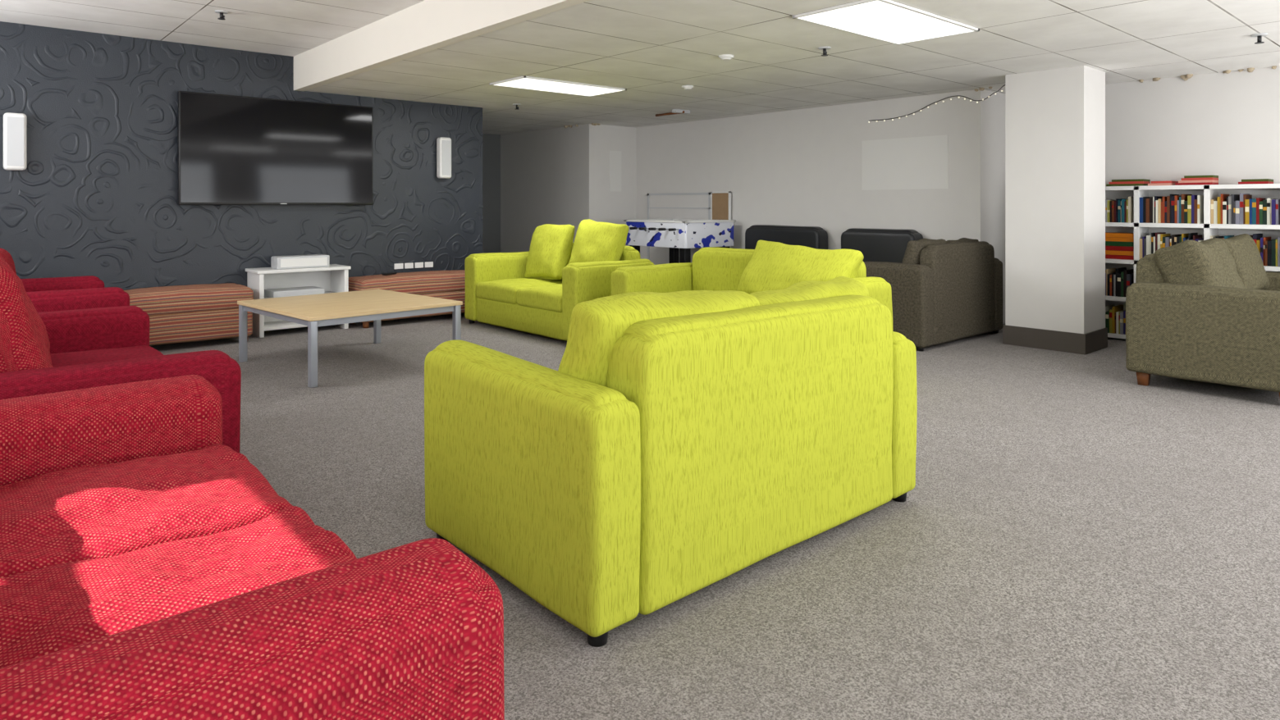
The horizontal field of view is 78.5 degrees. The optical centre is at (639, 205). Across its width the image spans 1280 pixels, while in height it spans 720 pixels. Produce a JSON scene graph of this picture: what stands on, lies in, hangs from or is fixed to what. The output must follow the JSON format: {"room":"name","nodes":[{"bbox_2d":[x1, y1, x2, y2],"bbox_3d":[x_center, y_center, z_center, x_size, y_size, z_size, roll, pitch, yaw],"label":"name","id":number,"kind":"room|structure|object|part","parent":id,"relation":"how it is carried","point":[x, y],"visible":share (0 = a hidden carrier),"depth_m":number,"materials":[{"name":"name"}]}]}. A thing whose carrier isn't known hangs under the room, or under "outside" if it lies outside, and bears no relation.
{"room":"common room lounge","nodes":[
{"label":"common room lounge","id":0,"kind":"room"},
{"bbox_2d":[0,0,425,56],"bbox_3d":[-1.450,-1.560,2.589,4.060,0.100,11.200,0,0,-41],"label":"ceiling","id":1,"kind":"structure","parent":0,"point":[292,28],"depth_m":6.31,"materials":[{"name":"tile"}]},
{"bbox_2d":[214,9,228,19],"bbox_3d":[-3.264,-1.480,6.110,0.090,0.060,0.090,0,0,-41],"label":"sprinkler","id":2,"kind":"object","parent":1,"relation":"attached to","point":[221,12],"visible":1,"depth_m":6.10,"materials":[{"name":"silver metal"}]},
{"bbox_2d":[293,0,589,91],"bbox_3d":[0.159,-1.337,3.880,0.100,0.345,11.000,0,0,-41],"label":"beam","id":3,"kind":"structure","parent":1,"relation":"attached to","point":[427,25],"depth_m":5.97,"materials":[{"name":"paint"}]},
{"bbox_2d":[0,21,482,290],"bbox_3d":[-4.231,-0.130,7.363,6.220,2.760,0.264,0,0,-41],"label":"wall","id":4,"kind":"structure","parent":0,"point":[96,194],"depth_m":7.40,"materials":[{"name":"paint"}]},
{"bbox_2d":[3,112,27,170],"bbox_3d":[-5.144,-0.520,6.448,0.150,0.470,0.124,0,0,-41],"label":"wall speaker","id":5,"kind":"object","parent":4,"relation":"attached to","point":[15,125],"visible":1,"depth_m":6.40,"materials":[{"name":"white plastic"}]},
{"bbox_2d":[6,116,23,166],"bbox_3d":[-5.105,-0.520,6.404,0.110,0.400,0.005,0,0,-41],"label":"grille","id":6,"kind":"object","parent":5,"relation":"attached to","point":[15,125],"depth_m":6.40,"materials":[{"name":"silver metal"}]},
{"bbox_3d":[-3.580,-0.525,7.835,1.830,1.050,0.109,0,0,-41],"label":"television","id":7,"kind":"part","parent":4,"relation":"part of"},
{"bbox_2d":[393,263,402,269],"bbox_3d":[-2.680,0.680,8.703,0.100,0.060,0.012,0,0,-41],"label":"plate","id":8,"kind":"object","parent":4,"relation":"attached to","point":[397,266],"visible":1,"depth_m":8.69,"materials":[{"name":"white plastic"}]},
{"bbox_2d":[404,262,413,269],"bbox_3d":[-2.590,0.680,8.783,0.100,0.060,0.012,0,0,-41],"label":"plate","id":9,"kind":"object","parent":4,"relation":"attached to","point":[406,265],"visible":1,"depth_m":8.78,"materials":[{"name":"white plastic"}]},
{"bbox_2d":[414,262,423,268],"bbox_3d":[-2.500,0.680,8.862,0.100,0.060,0.012,0,0,-41],"label":"plate","id":10,"kind":"object","parent":4,"relation":"attached to","point":[417,265],"visible":1,"depth_m":8.86,"materials":[{"name":"white plastic"}]},
{"bbox_2d":[424,261,433,267],"bbox_3d":[-2.410,0.680,8.942,0.100,0.060,0.012,0,0,-41],"label":"plate","id":11,"kind":"object","parent":4,"relation":"attached to","point":[428,264],"visible":1,"depth_m":8.93,"materials":[{"name":"white plastic"}]},
{"bbox_2d":[436,137,451,178],"bbox_3d":[-2.253,-0.540,9.006,0.150,0.470,0.124,0,0,-41],"label":"wall speaker","id":12,"kind":"object","parent":4,"relation":"attached to","point":[443,144],"visible":1,"depth_m":8.95,"materials":[{"name":"white plastic"}]},
{"bbox_2d":[442,140,451,175],"bbox_3d":[-2.214,-0.540,8.961,0.110,0.400,0.005,0,0,-41],"label":"grille","id":13,"kind":"object","parent":12,"relation":"attached to","point":[446,144],"depth_m":8.96,"materials":[{"name":"silver metal"}]},
{"bbox_2d":[482,133,500,253],"bbox_3d":[-2.819,0.040,12.694,3.400,2.420,0.150,0,0,-41],"label":"wall","id":14,"kind":"structure","parent":0,"point":[491,143],"depth_m":12.92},
{"bbox_2d":[500,123,636,252],"bbox_3d":[-0.925,0.040,12.667,1.600,2.420,2.400,0,0,-41],"label":"wall pier","id":15,"kind":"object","parent":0,"point":[559,176],"visible":0.57,"depth_m":11.80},
{"bbox_2d":[655,109,690,116],"bbox_3d":[0.371,-1.147,9.782,0.240,0.045,0.500,0,0,-41],"label":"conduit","id":16,"kind":"object","parent":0,"point":[674,111],"depth_m":9.66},
{"bbox_2d":[150,312,1279,719],"bbox_3d":[-0.248,1.300,5.789,10.300,0.100,14.600,0,0,-41],"label":"floor","id":17,"kind":"structure","parent":0,"point":[1074,538],"depth_m":2.83,"materials":[{"name":"carpet"}]},
{"bbox_2d":[0,248,129,312],"bbox_3d":[-4.280,0.770,5.533,0.960,0.960,1.408,0,0,-41],"label":"sofa","id":18,"kind":"object","parent":17,"relation":"on","point":[72,293],"visible":0.23,"depth_m":5.24,"materials":[{"name":"red fabric"}]},
{"bbox_2d":[0,248,16,274],"bbox_3d":[-4.427,0.532,5.401,0.230,0.490,0.845,-18,12,-40],"label":"cushion","id":19,"kind":"object","parent":18,"relation":"on","point":[4,253],"depth_m":5.24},
{"bbox_3d":[-4.661,0.888,5.964,0.958,0.656,0.257,0,0,-41],"label":"arm","id":20,"kind":"part","parent":18,"relation":"part of"},
{"bbox_3d":[-3.899,0.888,5.103,0.958,0.656,0.257,0,0,-41],"label":"arm","id":21,"kind":"part","parent":18,"relation":"part of"},
{"bbox_2d":[0,255,241,452],"bbox_3d":[-2.611,0.717,3.472,1.040,1.066,2.090,0,0,-41],"label":"sofa","id":22,"kind":"object","parent":17,"relation":"on","point":[43,353],"visible":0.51,"depth_m":2.96,"materials":[{"name":"red fabric"}]},
{"bbox_2d":[0,255,53,372],"bbox_3d":[-2.474,0.480,3.032,0.257,0.608,0.752,-23,15,-39],"label":"cushion","id":23,"kind":"object","parent":22,"relation":"on","point":[25,344],"depth_m":2.79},
{"bbox_3d":[-3.219,0.894,4.155,1.034,0.640,0.260,0,0,-41],"label":"arm","id":24,"kind":"part","parent":22,"relation":"part of"},
{"bbox_2d":[50,345,163,366],"bbox_3d":[-2.788,0.849,3.842,0.815,0.202,0.784,0,0,-41],"label":"seat cushion","id":25,"kind":"object","parent":22,"relation":"on","point":[61,355],"depth_m":3.99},
{"bbox_3d":[-2.006,0.894,2.785,1.034,0.640,0.260,0,0,-41],"label":"arm","id":26,"kind":"part","parent":22,"relation":"part of"},
{"bbox_2d":[123,283,253,346],"bbox_3d":[-4.064,0.987,6.993,1.020,0.527,0.547,0,0,-41],"label":"ottoman","id":27,"kind":"object","parent":17,"relation":"on","point":[191,313],"visible":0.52,"depth_m":6.82,"materials":[{"name":"fabric"}]},
{"bbox_3d":[-4.064,0.837,6.993,1.020,0.227,0.547,0,0,-41],"label":"lid","id":28,"kind":"part","parent":27,"relation":"part of","materials":[{"name":"fabric"}]},
{"bbox_2d":[0,374,504,719],"bbox_3d":[-1.271,0.794,1.599,1.140,0.912,1.958,0,0,-41],"label":"sofa","id":29,"kind":"object","parent":17,"relation":"on","point":[149,570],"visible":1,"depth_m":1.30,"materials":[{"name":"red fabric"}]},
{"bbox_3d":[-1.839,0.888,2.241,1.139,0.650,0.242,0,0,-41],"label":"arm","id":30,"kind":"part","parent":29,"relation":"part of"},
{"bbox_2d":[0,443,292,578],"bbox_3d":[-1.433,0.818,1.950,0.916,0.223,0.734,0,0,-41],"label":"seat cushion","id":31,"kind":"object","parent":29,"relation":"on","point":[70,503],"depth_m":1.95,"materials":[{"name":"fabric"}]},
{"bbox_2d":[0,506,356,668],"bbox_3d":[-0.942,0.816,1.397,0.916,0.228,0.734,0,0,-41],"label":"seat cushion","id":32,"kind":"object","parent":29,"relation":"on","point":[50,610],"depth_m":1.50,"materials":[{"name":"fabric"}]},
{"bbox_3d":[-0.703,0.888,0.957,1.139,0.650,0.242,0,0,-41],"label":"arm","id":33,"kind":"part","parent":29,"relation":"part of"},
{"bbox_2d":[245,264,350,338],"bbox_3d":[-3.388,0.935,7.784,0.880,0.630,0.410,0,0,-41],"label":"media stand","id":34,"kind":"object","parent":17,"relation":"on","point":[265,282],"visible":0.53,"depth_m":7.77,"materials":[{"name":"white laminate"}]},
{"bbox_2d":[264,320,307,331],"bbox_3d":[-3.395,1.175,7.791,0.760,0.030,0.390,0,0,-41],"label":"shelf","id":35,"kind":"object","parent":34,"relation":"attached to","point":[268,325],"depth_m":7.59,"materials":[{"name":"white laminate"}]},
{"bbox_2d":[245,264,350,274],"bbox_3d":[-3.388,0.635,7.784,0.880,0.030,0.410,0,0,-41],"label":"shelf","id":36,"kind":"object","parent":34,"relation":"attached to","point":[335,267],"depth_m":7.64,"materials":[{"name":"white laminate"}]},
{"bbox_2d":[264,291,335,298],"bbox_3d":[-3.395,0.915,7.791,0.760,0.030,0.390,0,0,-41],"label":"shelf","id":37,"kind":"object","parent":34,"relation":"attached to","point":[266,296],"depth_m":7.64,"materials":[{"name":"white laminate"}]},
{"bbox_2d":[271,254,329,269],"bbox_3d":[-3.351,0.560,7.741,0.500,0.120,0.204,0,0,-41],"label":"speaker","id":38,"kind":"object","parent":34,"relation":"on","point":[293,262],"visible":1,"depth_m":7.65},
{"bbox_2d":[280,257,327,267],"bbox_3d":[-3.284,0.560,7.666,0.440,0.080,0.004,0,0,-41],"label":"grille","id":39,"kind":"object","parent":38,"relation":"attached to","point":[285,262],"depth_m":7.66,"materials":[{"name":"plastic"}]},
{"bbox_2d":[237,288,462,388],"bbox_3d":[-2.311,1.008,6.234,1.340,0.485,1.220,0,0,44],"label":"coffee table","id":40,"kind":"object","parent":17,"relation":"on","point":[313,311],"visible":0.91,"depth_m":6.06,"materials":[{"name":"brown wood"}]},
{"bbox_3d":[-3.167,1.022,6.254,0.050,0.457,0.050,0,0,44],"label":"leg","id":41,"kind":"part","parent":40,"relation":"part of","materials":[{"name":"grey metal"}]},
{"bbox_3d":[-2.696,0.817,5.828,1.260,0.047,0.030,0,0,43],"label":"rail","id":42,"kind":"part","parent":40,"relation":"part of","materials":[{"name":"grey metal"}]},
{"bbox_3d":[-2.246,1.022,5.380,0.050,0.457,0.050,0,0,43],"label":"leg","id":43,"kind":"part","parent":40,"relation":"part of","materials":[{"name":"grey metal"}]},
{"bbox_3d":[-2.376,1.022,7.088,0.050,0.457,0.050,0,0,43],"label":"leg","id":44,"kind":"part","parent":40,"relation":"part of","materials":[{"name":"grey metal"}]},
{"bbox_3d":[-1.861,0.817,5.807,0.030,0.047,1.140,0,0,44],"label":"rail","id":45,"kind":"part","parent":40,"relation":"part of","materials":[{"name":"grey metal"}]},
{"bbox_3d":[-1.454,1.022,6.214,0.050,0.457,0.050,0,0,44],"label":"leg","id":46,"kind":"part","parent":40,"relation":"part of","materials":[{"name":"grey metal"}]},
{"bbox_2d":[348,269,465,328],"bbox_3d":[-2.404,0.992,8.542,1.480,0.515,0.507,0,0,-41],"label":"ottoman","id":47,"kind":"object","parent":17,"relation":"on","point":[447,285],"visible":0.38,"depth_m":8.32,"materials":[{"name":"fabric"}]},
{"bbox_2d":[381,272,396,275],"bbox_3d":[-2.647,0.725,8.273,0.050,0.020,0.180,0,0,24],"label":"remote control","id":48,"kind":"object","parent":47,"relation":"on","point":[388,273],"visible":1,"depth_m":8.24,"materials":[{"name":"black plastic"}]},
{"bbox_3d":[-2.404,0.847,8.542,1.480,0.225,0.507,0,0,-41],"label":"lid","id":49,"kind":"part","parent":47,"relation":"part of","materials":[{"name":"fabric"}]},
{"bbox_2d":[464,219,654,341],"bbox_3d":[-0.851,0.696,7.873,0.970,1.108,1.978,0,0,-41],"label":"sofa","id":50,"kind":"object","parent":17,"relation":"on","point":[537,291],"visible":0.81,"depth_m":7.63,"materials":[{"name":"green fabric"}]},
{"bbox_3d":[-1.430,0.863,8.529,0.967,0.700,0.228,0,0,-41],"label":"arm","id":51,"kind":"part","parent":50,"relation":"part of"},
{"bbox_2d":[475,278,562,304],"bbox_3d":[-1.187,0.868,8.086,0.746,0.204,0.759,0,0,-41],"label":"seat cushion","id":52,"kind":"object","parent":50,"relation":"on","point":[488,290],"depth_m":7.90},
{"bbox_3d":[-0.888,1.085,7.840,0.810,0.260,1.550,0,0,-41],"label":"frame","id":53,"kind":"part","parent":50,"relation":"part of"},
{"bbox_2d":[516,283,562,312],"bbox_3d":[-0.681,0.869,7.513,0.747,0.203,0.759,0,0,-41],"label":"seat cushion","id":54,"kind":"object","parent":50,"relation":"on","point":[545,298],"depth_m":7.28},
{"bbox_2d":[524,224,575,280],"bbox_3d":[-0.961,0.487,8.229,0.235,0.604,0.622,23,-18,-38],"label":"cushion","id":55,"kind":"object","parent":50,"relation":"on","point":[551,246],"depth_m":8.08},
{"bbox_3d":[-0.565,0.806,8.125,0.209,0.816,1.538,0,0,-41],"label":"frame","id":56,"kind":"part","parent":50,"relation":"part of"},
{"bbox_2d":[568,219,629,264],"bbox_3d":[-0.420,0.461,7.625,0.266,0.631,0.657,21,-9,-41],"label":"cushion","id":57,"kind":"object","parent":50,"relation":"on","point":[594,241],"depth_m":7.49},
{"bbox_3d":[-0.270,0.863,7.218,0.967,0.700,0.228,0,0,-41],"label":"arm","id":58,"kind":"part","parent":50,"relation":"part of"},
{"bbox_2d":[424,276,917,647],"bbox_3d":[0.184,0.771,3.127,1.759,0.958,1.048,0,0,-41],"label":"sofa","id":59,"kind":"object","parent":17,"relation":"on","point":[678,443],"visible":1,"depth_m":2.52,"materials":[{"name":"green fabric"}]},
{"bbox_3d":[-0.400,0.861,2.610,0.199,0.704,1.044,0,0,-41],"label":"arm","id":60,"kind":"part","parent":59,"relation":"part of"},
{"bbox_2d":[557,290,759,387],"bbox_3d":[0.065,0.549,2.719,0.791,0.505,0.280,3,12,-41],"label":"cushion","id":61,"kind":"object","parent":59,"relation":"on","point":[600,331],"depth_m":2.45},
{"bbox_3d":[0.462,0.787,2.813,1.378,0.852,0.208,0,0,-41],"label":"frame","id":62,"kind":"part","parent":59,"relation":"part of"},
{"bbox_2d":[749,276,868,306],"bbox_3d":[0.634,0.565,3.221,0.786,0.487,0.279,-3,16,-41],"label":"cushion","id":63,"kind":"object","parent":59,"relation":"on","point":[840,287],"depth_m":3.16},
{"bbox_3d":[0.768,0.861,3.643,0.199,0.704,1.044,0,0,-41],"label":"arm","id":64,"kind":"part","parent":59,"relation":"part of"},
{"bbox_2d":[647,192,710,265],"bbox_3d":[0.544,0.540,11.096,0.040,1.420,1.280,0,0,-41],"label":"whiteboard","id":65,"kind":"object","parent":17,"relation":"on","point":[672,205],"visible":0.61,"depth_m":11.15,"materials":[{"name":"silver metal"}]},
{"bbox_3d":[0.133,0.540,11.560,0.040,1.420,0.040,0,0,-41],"label":"frame","id":66,"kind":"part","parent":65,"relation":"part of","materials":[{"name":"silver metal"}]},
{"bbox_3d":[0.544,-0.155,11.096,0.040,0.030,1.280,0,0,-41],"label":"frame","id":67,"kind":"part","parent":65,"relation":"part of","materials":[{"name":"silver metal"}]},
{"bbox_3d":[0.535,0.043,11.088,0.015,0.015,1.280,0,0,-41],"label":"frame","id":68,"kind":"part","parent":65,"relation":"part of","materials":[{"name":"silver metal"}]},
{"bbox_3d":[0.955,0.540,10.632,0.040,1.420,0.040,0,0,-41],"label":"frame","id":69,"kind":"part","parent":65,"relation":"part of","materials":[{"name":"silver metal"}]},
{"bbox_2d":[623,219,735,263],"bbox_3d":[0.458,0.723,10.205,1.070,1.055,1.160,0,0,-41],"label":"foosball table","id":70,"kind":"object","parent":17,"relation":"on","point":[680,235],"visible":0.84,"depth_m":9.85,"materials":[{"name":"white laminate"}]},
{"bbox_3d":[-0.067,0.880,10.368,0.100,0.740,0.100,0,0,-41],"label":"leg","id":71,"kind":"part","parent":70,"relation":"part of","materials":[{"name":"black plastic"}]},
{"bbox_3d":[0.154,0.300,9.816,0.100,0.034,0.034,0,0,-41],"label":"handle","id":72,"kind":"part","parent":70,"relation":"part of","materials":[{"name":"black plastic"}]},
{"bbox_3d":[0.192,0.375,9.970,0.040,0.310,1.100,0,0,-41],"label":"panel","id":73,"kind":"part","parent":70,"relation":"part of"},
{"bbox_3d":[0.393,0.300,9.547,0.100,0.034,0.034,0,0,-41],"label":"handle","id":74,"kind":"part","parent":70,"relation":"part of","materials":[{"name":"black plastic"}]},
{"bbox_3d":[0.472,0.880,10.845,0.100,0.740,0.100,0,0,-41],"label":"leg","id":75,"kind":"part","parent":70,"relation":"part of","materials":[{"name":"black plastic"}]},
{"bbox_3d":[0.556,0.880,9.664,0.100,0.740,0.100,0,0,-41],"label":"leg","id":76,"kind":"part","parent":70,"relation":"part of","materials":[{"name":"black plastic"}]},
{"bbox_3d":[0.878,0.375,9.843,0.860,0.310,0.040,0,0,-41],"label":"panel","id":77,"kind":"part","parent":70,"relation":"part of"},
{"bbox_2d":[710,191,731,248],"bbox_3d":[1.080,0.535,10.475,0.030,1.430,0.340,0,0,-41],"label":"cork board","id":78,"kind":"object","parent":17,"relation":"on","point":[720,202],"visible":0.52,"depth_m":10.46,"materials":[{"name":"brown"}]},
{"bbox_3d":[0.974,0.535,10.595,0.030,1.430,0.020,0,0,-41],"label":"frame","id":79,"kind":"part","parent":78,"relation":"part of","materials":[{"name":"metal"}]},
{"bbox_3d":[1.080,-0.170,10.475,0.030,0.020,0.340,0,0,-41],"label":"frame","id":80,"kind":"part","parent":78,"relation":"part of","materials":[{"name":"metal"}]},
{"bbox_3d":[1.186,0.535,10.355,0.030,1.430,0.020,0,0,-41],"label":"frame","id":81,"kind":"part","parent":78,"relation":"part of","materials":[{"name":"metal"}]},
{"bbox_2d":[611,240,892,328],"bbox_3d":[0.797,0.767,6.177,0.970,0.966,2.109,0,0,-41],"label":"sofa","id":82,"kind":"object","parent":17,"relation":"on","point":[771,266],"visible":0.3,"depth_m":6.19,"materials":[{"name":"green fabric"}]},
{"bbox_3d":[0.175,0.868,6.882,0.967,0.693,0.229,0,0,-41],"label":"arm","id":83,"kind":"part","parent":82,"relation":"part of"},
{"bbox_3d":[1.081,0.793,6.431,0.208,0.841,1.671,0,0,-41],"label":"frame","id":84,"kind":"part","parent":82,"relation":"part of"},
{"bbox_2d":[736,240,863,293],"bbox_3d":[1.203,0.543,5.973,0.974,0.513,0.262,5,-29,48],"label":"cushion","id":85,"kind":"object","parent":82,"relation":"on","point":[772,266],"depth_m":5.92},
{"bbox_3d":[1.421,0.868,5.474,0.967,0.693,0.229,0,0,-41],"label":"arm","id":86,"kind":"part","parent":82,"relation":"part of"},
{"bbox_2d":[745,224,827,249],"bbox_3d":[1.549,0.749,9.356,0.812,1.003,1.450,0,0,-41],"label":"leather sofa","id":87,"kind":"object","parent":17,"relation":"on","point":[814,237],"visible":0.1,"depth_m":9.38,"materials":[{"name":"leather"}]},
{"bbox_2d":[841,228,923,263],"bbox_3d":[2.416,0.754,8.374,0.808,0.991,1.146,0,0,-41],"label":"leather sofa","id":88,"kind":"object","parent":17,"relation":"on","point":[887,245],"visible":0.16,"depth_m":8.46,"materials":[{"name":"leather"}]},
{"bbox_2d":[864,237,1003,351],"bbox_3d":[2.754,0.775,7.404,1.567,0.950,0.689,0,0,-41],"label":"sofa","id":89,"kind":"object","parent":17,"relation":"on","point":[944,291],"visible":0.92,"depth_m":6.93,"materials":[{"name":"brown fabric"}]},
{"bbox_3d":[2.245,0.868,6.953,0.207,0.709,0.686,0,0,-41],"label":"arm","id":90,"kind":"part","parent":89,"relation":"part of"},
{"bbox_2d":[901,238,946,264],"bbox_3d":[2.575,0.513,7.105,0.598,0.423,0.189,0,12,-41],"label":"cushion","id":91,"kind":"object","parent":89,"relation":"on","point":[915,253],"depth_m":6.90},
{"bbox_3d":[2.930,0.783,7.206,1.171,0.876,0.158,0,0,-41],"label":"frame","id":92,"kind":"part","parent":89,"relation":"part of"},
{"bbox_2d":[946,237,978,243],"bbox_3d":[3.066,0.531,7.550,0.598,0.427,0.188,0,12,-41],"label":"cushion","id":93,"kind":"object","parent":89,"relation":"on","point":[962,240],"depth_m":7.48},
{"bbox_3d":[3.264,0.868,7.854,0.207,0.709,0.686,0,0,-41],"label":"arm","id":94,"kind":"part","parent":89,"relation":"part of"},
{"bbox_2d":[1105,183,1279,339],"bbox_3d":[5.140,0.538,6.611,0.300,1.423,2.690,0,0,-41],"label":"bookshelf","id":95,"kind":"object","parent":17,"relation":"on","point":[1207,230],"visible":0.2,"depth_m":6.97,"materials":[{"name":"white laminate"}]},
{"bbox_2d":[1105,175,1279,334],"bbox_3d":[5.124,0.467,6.606,0.251,1.448,2.592,0,0,-41],"label":"books","id":96,"kind":"object","parent":95,"relation":"on","point":[1241,208],"visible":0.41,"depth_m":6.95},
{"bbox_2d":[1125,233,1279,397],"bbox_3d":[4.396,0.740,5.717,1.888,1.019,0.969,0,0,-41],"label":"sofa","id":97,"kind":"object","parent":17,"relation":"on","point":[1208,310],"visible":1,"depth_m":5.23,"materials":[{"name":"brown fabric"}]},
{"bbox_3d":[4.150,0.754,5.994,1.449,0.818,0.227,0,0,-41],"label":"frame","id":98,"kind":"part","parent":97,"relation":"part of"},
{"bbox_2d":[1153,237,1246,288],"bbox_3d":[3.990,0.488,5.569,0.785,0.470,0.366,0,-18,-41],"label":"cushion","id":99,"kind":"object","parent":97,"relation":"on","point":[1208,262],"depth_m":5.35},
{"bbox_3d":[3.773,0.849,5.169,0.228,0.624,0.961,0,0,-41],"label":"arm","id":100,"kind":"part","parent":97,"relation":"part of"},
{"bbox_2d":[1220,233,1270,290],"bbox_3d":[4.583,0.491,6.098,0.776,0.478,0.387,0,-18,-41],"label":"cushion","id":101,"kind":"object","parent":97,"relation":"on","point":[1250,267],"depth_m":5.89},
{"bbox_3d":[5.016,0.849,6.269,0.228,0.624,0.961,0,0,-41],"label":"arm","id":102,"kind":"part","parent":97,"relation":"part of"},
{"bbox_2d":[306,0,1279,134],"bbox_3d":[1.272,-1.220,7.134,6.040,0.100,14.400,0,0,-41],"label":"ceiling","id":103,"kind":"structure","parent":0,"point":[650,49],"depth_m":6.09,"materials":[{"name":"tile"}]},
{"bbox_2d":[489,76,525,85],"bbox_3d":[-1.239,-1.162,7.316,0.020,0.016,0.600,0,0,-41],"label":"frame","id":104,"kind":"object","parent":103,"relation":"attached to","point":[519,77],"visible":1,"depth_m":7.29,"materials":[{"name":"white metal"}]},
{"bbox_2d":[512,103,521,109],"bbox_3d":[-1.427,-1.140,9.084,0.090,0.060,0.090,0,0,-41],"label":"sprinkler","id":105,"kind":"object","parent":103,"relation":"attached to","point":[514,104],"visible":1,"depth_m":9.07,"materials":[{"name":"silver metal"}]},
{"bbox_2d":[489,84,589,96],"bbox_3d":[-0.981,-1.162,7.931,1.220,0.016,0.020,0,0,-41],"label":"frame","id":106,"kind":"object","parent":103,"relation":"attached to","point":[490,84],"visible":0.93,"depth_m":7.90,"materials":[{"name":"white metal"}]},
{"bbox_2d":[494,77,621,95],"bbox_3d":[-0.789,-1.163,7.713,1.180,0.010,0.560,0,0,-41],"label":"ceiling light","id":107,"kind":"object","parent":103,"relation":"in","point":[525,83],"visible":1,"depth_m":7.71,"materials":[{"name":"white"}]},
{"bbox_2d":[522,75,626,91],"bbox_3d":[-0.597,-1.162,7.496,1.220,0.016,0.020,0,0,-41],"label":"frame","id":108,"kind":"object","parent":103,"relation":"attached to","point":[528,77],"visible":1,"depth_m":7.46,"materials":[{"name":"white metal"}]},
{"bbox_2d":[589,88,626,96],"bbox_3d":[-0.340,-1.162,8.111,0.020,0.016,0.600,0,0,-41],"label":"frame","id":109,"kind":"object","parent":103,"relation":"attached to","point":[625,89],"visible":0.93,"depth_m":8.08,"materials":[{"name":"white metal"}]},
{"bbox_2d":[681,85,693,90],"bbox_3d":[0.468,-1.153,7.706,0.120,0.034,0.120,0,0,-41],"label":"smoke detector","id":110,"kind":"object","parent":103,"relation":"attached to","point":[685,87],"visible":1,"depth_m":7.67,"materials":[{"name":"white plastic"}]},
{"bbox_2d":[718,54,733,60],"bbox_3d":[0.675,-1.153,6.139,0.120,0.034,0.120,0,0,-41],"label":"smoke detector","id":111,"kind":"object","parent":103,"relation":"attached to","point":[724,57],"visible":1,"depth_m":6.11,"materials":[{"name":"white plastic"}]},
{"bbox_2d":[818,46,831,56],"bbox_3d":[1.371,-1.140,5.820,0.090,0.060,0.090,0,0,-41],"label":"sprinkler","id":112,"kind":"object","parent":103,"relation":"attached to","point":[824,48],"visible":1,"depth_m":5.81,"materials":[{"name":"silver metal"}]},
{"bbox_2d":[792,0,877,18],"bbox_3d":[1.147,-1.162,4.620,0.020,0.016,0.600,0,0,-41],"label":"frame","id":113,"kind":"object","parent":103,"relation":"attached to","point":[861,2],"visible":1,"depth_m":4.62,"materials":[{"name":"white metal"}]},
{"bbox_2d":[792,15,898,45],"bbox_3d":[1.404,-1.162,5.234,1.220,0.016,0.020,0,0,-41],"label":"frame","id":114,"kind":"object","parent":103,"relation":"attached to","point":[800,19],"visible":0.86,"depth_m":5.19,"materials":[{"name":"white metal"}]},
{"bbox_2d":[799,0,973,43],"bbox_3d":[1.596,-1.163,5.017,1.180,0.010,0.560,0,0,-41],"label":"ceiling light","id":115,"kind":"object","parent":103,"relation":"in","point":[875,19],"visible":1,"depth_m":4.97,"materials":[{"name":"white"}]},
{"bbox_2d":[877,0,979,31],"bbox_3d":[1.788,-1.162,4.800,1.220,0.016,0.020,0,0,-41],"label":"frame","id":116,"kind":"object","parent":103,"relation":"attached to","point":[889,2],"visible":1,"depth_m":4.76,"materials":[{"name":"white metal"}]},
{"bbox_2d":[896,28,979,45],"bbox_3d":[2.046,-1.162,5.415,0.020,0.016,0.600,0,0,-41],"label":"frame","id":117,"kind":"object","parent":103,"relation":"attached to","point":[978,29],"visible":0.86,"depth_m":5.39,"materials":[{"name":"white metal"}]},
{"bbox_2d":[1251,32,1267,44],"bbox_3d":[4.247,-1.140,5.372,0.090,0.060,0.090,0,0,-41],"label":"sprinkler","id":118,"kind":"object","parent":103,"relation":"attached to","point":[1260,35],"visible":1,"depth_m":5.36,"materials":[{"name":"silver metal"}]},
{"bbox_3d":[4.247,-1.140,5.372,0.024,0.050,0.024,0,0,-41],"label":"stem","id":119,"kind":"part","parent":118,"relation":"part of","materials":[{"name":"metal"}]},
{"bbox_2d":[636,89,1005,324],"bbox_3d":[1.949,0.040,10.096,0.700,2.420,5.260,0,0,-41],"label":"wall","id":120,"kind":"structure","parent":0,"point":[799,167],"depth_m":9.20,"materials":[{"name":"paint"}]},
{"bbox_2d":[862,134,948,190],"bbox_3d":[2.864,-0.450,8.529,0.007,0.560,1.020,0,0,-41],"label":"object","id":121,"kind":"object","parent":120,"relation":"attached to","point":[913,162],"depth_m":8.49,"materials":[{"name":"paint"}]},
{"bbox_2d":[868,84,1005,122],"bbox_3d":[3.240,-1.031,7.824,0.343,0.207,2.409,0,0,-36],"label":"fairy lights","id":122,"kind":"object","parent":120,"relation":"attached to","point":[1004,84],"visible":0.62,"depth_m":8.16,"materials":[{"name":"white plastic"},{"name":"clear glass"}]},
{"bbox_2d":[563,65,1276,127],"bbox_3d":[2.123,-1.165,9.071,1.610,0.087,8.005,0,0,-41],"label":"foam","id":123,"kind":"object","parent":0,"point":[1186,77],"depth_m":7.06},
{"bbox_2d":[1005,65,1105,333],"bbox_3d":[3.688,0.040,6.968,0.500,2.420,0.650,0,0,-41],"label":"column","id":124,"kind":"structure","parent":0,"point":[1055,118],"depth_m":6.77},
{"bbox_2d":[1002,324,1107,355],"bbox_3d":[3.688,1.165,6.968,0.530,0.170,0.680,0,0,-41],"label":"baseboard","id":125,"kind":"structure","parent":124,"relation":"attached to","point":[1062,341],"depth_m":6.76,"materials":[{"name":"plastic"}]},
{"bbox_2d":[1105,66,1279,186],"bbox_3d":[5.984,0.040,5.989,0.100,2.420,6.240,0,0,-41],"label":"wall","id":126,"kind":"structure","parent":0,"point":[1227,126],"depth_m":7.03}
]}

